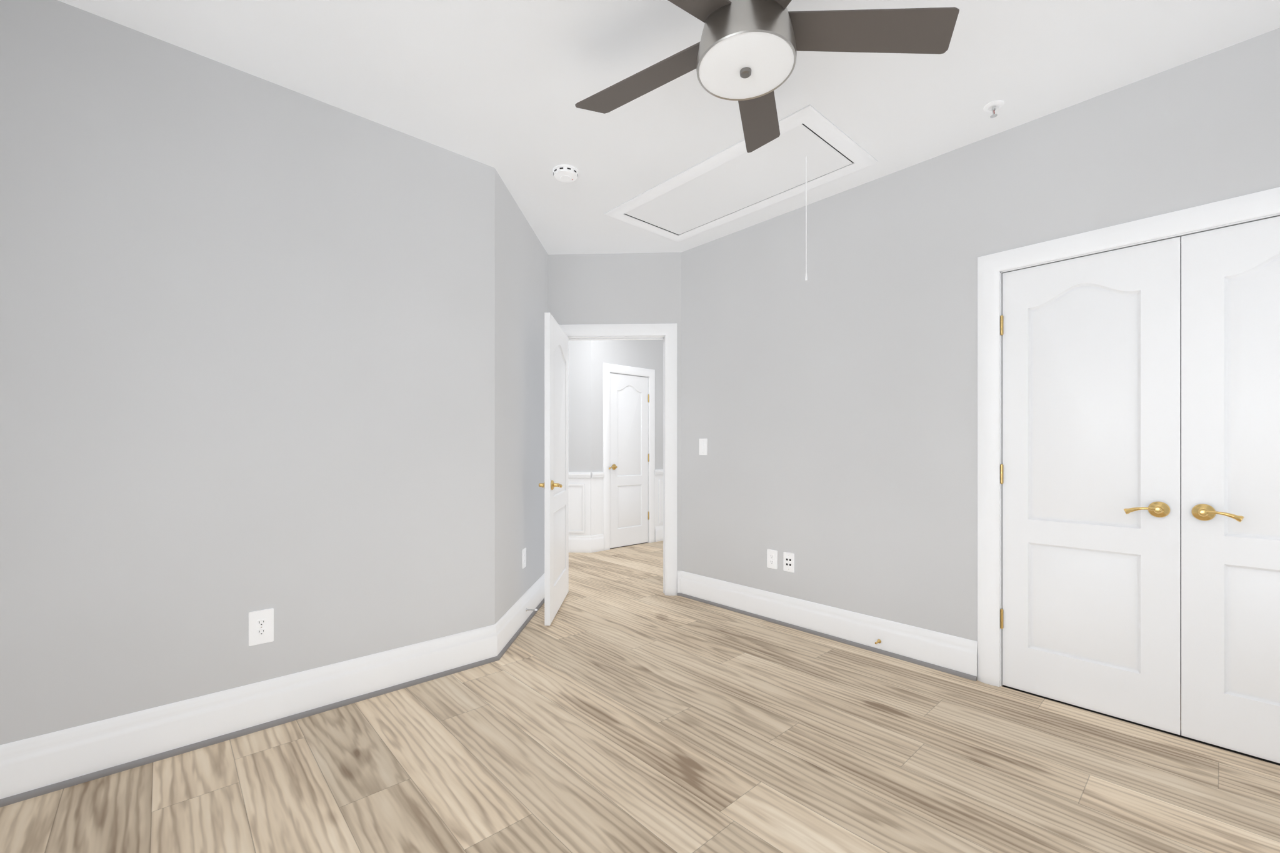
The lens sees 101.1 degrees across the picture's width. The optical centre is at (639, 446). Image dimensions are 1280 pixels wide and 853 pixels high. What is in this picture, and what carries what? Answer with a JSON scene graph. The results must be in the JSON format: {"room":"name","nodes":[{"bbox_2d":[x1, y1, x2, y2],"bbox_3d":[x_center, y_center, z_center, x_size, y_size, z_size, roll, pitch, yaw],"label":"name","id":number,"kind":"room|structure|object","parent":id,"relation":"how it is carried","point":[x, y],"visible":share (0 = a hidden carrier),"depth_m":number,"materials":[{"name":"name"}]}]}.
{"room":"empty bedroom","nodes":[
{"label":"empty bedroom","id":0,"kind":"room"},
{"bbox_2d":[0,0,494,744],"bbox_3d":[-1.718,-0.186,2.197,2.341,2.740,0.120,0,0,-42],"label":"wall","id":1,"kind":"structure","parent":0,"point":[246,342],"depth_m":2.12,"materials":[{"name":"grey paint"}]},
{"bbox_2d":[248,608,273,646],"bbox_3d":[-1.596,0.759,2.221,0.086,0.140,0.008,0,0,-42],"label":"electrical outlet","id":2,"kind":"object","parent":1,"relation":"attached to","point":[261,627],"visible":1,"depth_m":2.22,"materials":[{"name":"white plastic"}]},
{"bbox_2d":[0,573,544,807],"bbox_3d":[-1.584,1.087,2.852,3.179,0.194,0.969,0,0,-42],"label":"baseboard","id":3,"kind":"structure","parent":1,"relation":"attached to","point":[32,767],"depth_m":2.15,"materials":[{"name":"white paint"}]},
{"bbox_2d":[525,608,537,611],"bbox_3d":[-0.730,1.094,3.538,0.064,0.021,0.064,0,0,-42],"label":"door stop","id":4,"kind":"object","parent":3,"relation":"attached to","point":[535,609],"visible":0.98,"depth_m":3.53,"materials":[{"name":"silver metal"}]},
{"bbox_2d":[495,168,548,623],"bbox_3d":[-0.837,-0.186,3.604,0.120,2.740,1.329,0,0,3],"label":"wall","id":5,"kind":"structure","parent":0,"point":[521,281],"depth_m":3.40,"materials":[{"name":"grey paint"}]},
{"bbox_2d":[522,548,526,568],"bbox_3d":[-0.776,0.746,3.537,0.008,0.125,0.078,0,0,3],"label":"outlet","id":6,"kind":"object","parent":5,"relation":"attached to","point":[524,557],"visible":0.98,"depth_m":3.53,"materials":[{"name":"white plastic"}]},
{"bbox_2d":[568,340,590,472],"bbox_3d":[-1.397,-0.186,6.019,1.700,2.740,0.120,0,0,3],"label":"wall","id":7,"kind":"structure","parent":0,"point":[579,406],"depth_m":5.92,"materials":[{"name":"grey paint"}]},
{"bbox_2d":[568,472,590,535],"bbox_3d":[-1.401,0.664,5.944,1.700,0.760,0.030,0,0,3],"label":"wainscot","id":8,"kind":"object","parent":7,"relation":"attached to","point":[579,504],"depth_m":5.92,"materials":[{"name":"white paint"}]},
{"bbox_2d":[568,534,603,553],"bbox_3d":[-1.335,1.089,6.003,1.387,0.190,1.224,0,0,-42],"label":"baseboard","id":9,"kind":"structure","parent":7,"relation":"attached to","point":[587,544],"depth_m":5.91,"materials":[{"name":"white paint"}]},
{"bbox_2d":[548,252,681,594],"bbox_3d":[-0.263,-0.186,4.301,1.197,2.740,0.120,0,0,3],"label":"wall","id":10,"kind":"structure","parent":0,"point":[617,289],"depth_m":4.24,"materials":[{"name":"grey paint"}]},
{"bbox_2d":[538,312,568,625],"bbox_3d":[-0.601,0.145,3.853,0.577,2.050,0.614,0,0,-42],"label":"bedroom door","id":11,"kind":"structure","parent":10,"relation":"in","point":[555,485],"depth_m":3.67,"materials":[{"name":"white paint"}]},
{"bbox_2d":[559,323,676,595],"bbox_3d":[-0.206,0.099,4.298,1.013,2.170,0.162,0,0,3],"label":"door frame","id":12,"kind":"structure","parent":10,"relation":"attached to","point":[667,333],"depth_m":4.20,"materials":[{"name":"white paint"}]},
{"bbox_2d":[590,339,663,472],"bbox_3d":[0.090,-0.186,6.578,1.838,2.740,0.120,0,0,-42],"label":"wall","id":13,"kind":"structure","parent":0,"point":[645,354],"depth_m":6.19,"materials":[{"name":"grey paint"}]},
{"bbox_2d":[590,471,604,535],"bbox_3d":[-0.477,0.664,5.963,0.172,0.760,0.030,0,0,-42],"label":"wainscot","id":14,"kind":"structure","parent":13,"relation":"attached to","point":[596,503],"depth_m":5.96,"materials":[{"name":"white paint"}]},
{"bbox_2d":[608,373,649,548],"bbox_3d":[-0.131,0.159,6.289,0.662,2.034,0.090,0,0,-42],"label":"hall door","id":15,"kind":"structure","parent":13,"relation":"in","point":[629,457],"depth_m":6.30,"materials":[{"name":"white paint"}]},
{"bbox_2d":[603,363,654,550],"bbox_3d":[-0.155,0.111,6.342,0.815,2.146,0.142,0,0,-42],"label":"door frame","id":16,"kind":"structure","parent":13,"relation":"attached to","point":[608,369],"depth_m":6.21,"materials":[{"name":"white paint"}]},
{"bbox_2d":[655,525,663,541],"bbox_3d":[0.504,1.089,6.857,0.849,0.190,0.022,0,0,-42],"label":"baseboard","id":17,"kind":"structure","parent":13,"relation":"attached to","point":[659,533],"depth_m":6.60,"materials":[{"name":"white paint"}]},
{"bbox_2d":[655,469,663,526],"bbox_3d":[0.506,0.664,6.854,0.851,0.760,0.030,0,0,-42],"label":"wainscoting","id":18,"kind":"structure","parent":13,"relation":"attached to","point":[659,497],"depth_m":6.62,"materials":[{"name":"white paint"}]},
{"bbox_2d":[0,540,1279,852],"bbox_3d":[-0.033,1.234,3.612,7.200,0.100,8.600,0,0,-42],"label":"floor","id":19,"kind":"structure","parent":0,"point":[622,704],"depth_m":1.94,"materials":[{"name":"brown wood"}]},
{"bbox_2d":[610,542,1279,765],"bbox_3d":[1.336,1.183,4.128,1.372,0.001,5.335,0,0,-42],"label":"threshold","id":20,"kind":"object","parent":19,"relation":"on","point":[1121,719],"depth_m":2.23,"materials":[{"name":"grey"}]},
{"bbox_2d":[57,0,1279,254],"bbox_3d":[-0.033,-1.606,3.612,7.200,0.100,8.600,0,0,-42],"label":"ceiling","id":21,"kind":"structure","parent":0,"point":[502,87],"depth_m":2.19,"materials":[{"name":"white paint"}]},
{"bbox_2d":[552,164,578,182],"bbox_3d":[-0.420,-1.535,2.972,0.144,0.040,0.144,0,0,-42],"label":"smoke detector","id":22,"kind":"object","parent":21,"relation":"attached to","point":[565,173],"visible":1,"depth_m":2.94,"materials":[{"name":"white plastic"}]},
{"bbox_2d":[604,104,878,241],"bbox_3d":[0.529,-1.546,3.186,0.704,0.021,1.501,0,0,-42],"label":"attic hatch","id":23,"kind":"object","parent":21,"relation":"attached to","point":[736,180],"visible":1,"depth_m":3.04,"materials":[{"name":"white paint"}]},
{"bbox_2d":[805,156,807,280],"bbox_3d":[0.886,-1.218,2.809,0.012,0.662,0.012,0,0,-42],"label":"pull cord","id":24,"kind":"object","parent":23,"relation":"hanging from","point":[805,278],"visible":1,"depth_m":2.81,"materials":[{"name":"white fabric"}]},
{"bbox_2d":[575,0,959,153],"bbox_3d":[0.304,-1.376,1.676,1.288,0.352,1.312,0,0,-42],"label":"ceiling fan","id":25,"kind":"object","parent":21,"relation":"hanging from","point":[743,53],"visible":1,"depth_m":1.70,"materials":[{"name":"silver metal"}]},
{"bbox_2d":[983,100,1004,118],"bbox_3d":[1.613,-1.532,2.402,0.080,0.048,0.080,0,0,-42],"label":"sprinkler","id":26,"kind":"object","parent":21,"relation":"attached to","point":[993,106],"visible":1,"depth_m":2.40,"materials":[{"name":"white plastic"}]},
{"bbox_2d":[681,27,1279,641],"bbox_3d":[1.594,-0.186,2.906,0.120,2.740,3.730,0,0,-42],"label":"wall","id":27,"kind":"structure","parent":0,"point":[829,409],"depth_m":2.99,"materials":[{"name":"grey paint"}]},
{"bbox_2d":[699,438,707,454],"bbox_3d":[0.483,-0.001,4.037,0.009,0.125,0.078,0,0,-42],"label":"light switch","id":28,"kind":"object","parent":27,"relation":"attached to","point":[703,446],"visible":1,"depth_m":4.03,"materials":[{"name":"white plastic"}]},
{"bbox_2d":[766,549,777,569],"bbox_3d":[0.898,0.762,3.580,0.008,0.125,0.078,0,0,-42],"label":"electrical outlet","id":29,"kind":"object","parent":27,"relation":"attached to","point":[772,559],"visible":1,"depth_m":3.58,"materials":[{"name":"white plastic"}]},
{"bbox_2d":[783,551,794,572],"bbox_3d":[0.984,0.762,3.486,0.006,0.125,0.078,0,0,-42],"label":"outlet","id":30,"kind":"object","parent":27,"relation":"attached to","point":[789,562],"visible":1,"depth_m":3.48,"materials":[{"name":"white plastic"}]},
{"bbox_2d":[677,570,977,681],"bbox_3d":[1.001,1.087,3.440,0.044,0.194,2.089,0,0,-42],"label":"baseboard","id":31,"kind":"structure","parent":27,"relation":"attached to","point":[952,655],"depth_m":3.19,"materials":[{"name":"white paint"}]},
{"bbox_2d":[875,639,881,644],"bbox_3d":[1.359,1.118,3.015,0.050,0.021,0.022,0,0,-42],"label":"door stop","id":32,"kind":"object","parent":27,"relation":"attached to","point":[879,641],"visible":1,"depth_m":3.02,"materials":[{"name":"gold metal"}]},
{"bbox_2d":[1000,236,1180,734],"bbox_3d":[1.987,0.159,2.373,0.090,2.034,0.623,0,0,-42],"label":"door","id":33,"kind":"structure","parent":27,"relation":"in","point":[1090,482],"depth_m":2.35,"materials":[{"name":"white paint"}]},
{"bbox_2d":[977,186,1279,686],"bbox_3d":[2.239,0.111,2.179,0.142,2.146,1.438,0,0,-42],"label":"trim","id":34,"kind":"structure","parent":27,"relation":"attached to","point":[1231,212],"depth_m":2.61,"materials":[{"name":"white paint"}]},
{"bbox_2d":[1181,216,1279,763],"bbox_3d":[2.407,0.159,1.909,0.090,2.034,0.623,0,0,-42],"label":"door","id":35,"kind":"structure","parent":27,"relation":"in","point":[1230,487],"depth_m":2.05,"materials":[{"name":"white paint"}]},
{"bbox_2d":[1180,243,1181,682],"bbox_3d":[2.535,-0.186,2.447,0.660,2.740,1.738,0,0,-42],"label":"wall","id":36,"kind":"structure","parent":0,"point":[1180,462],"depth_m":2.65,"materials":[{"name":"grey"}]}
]}

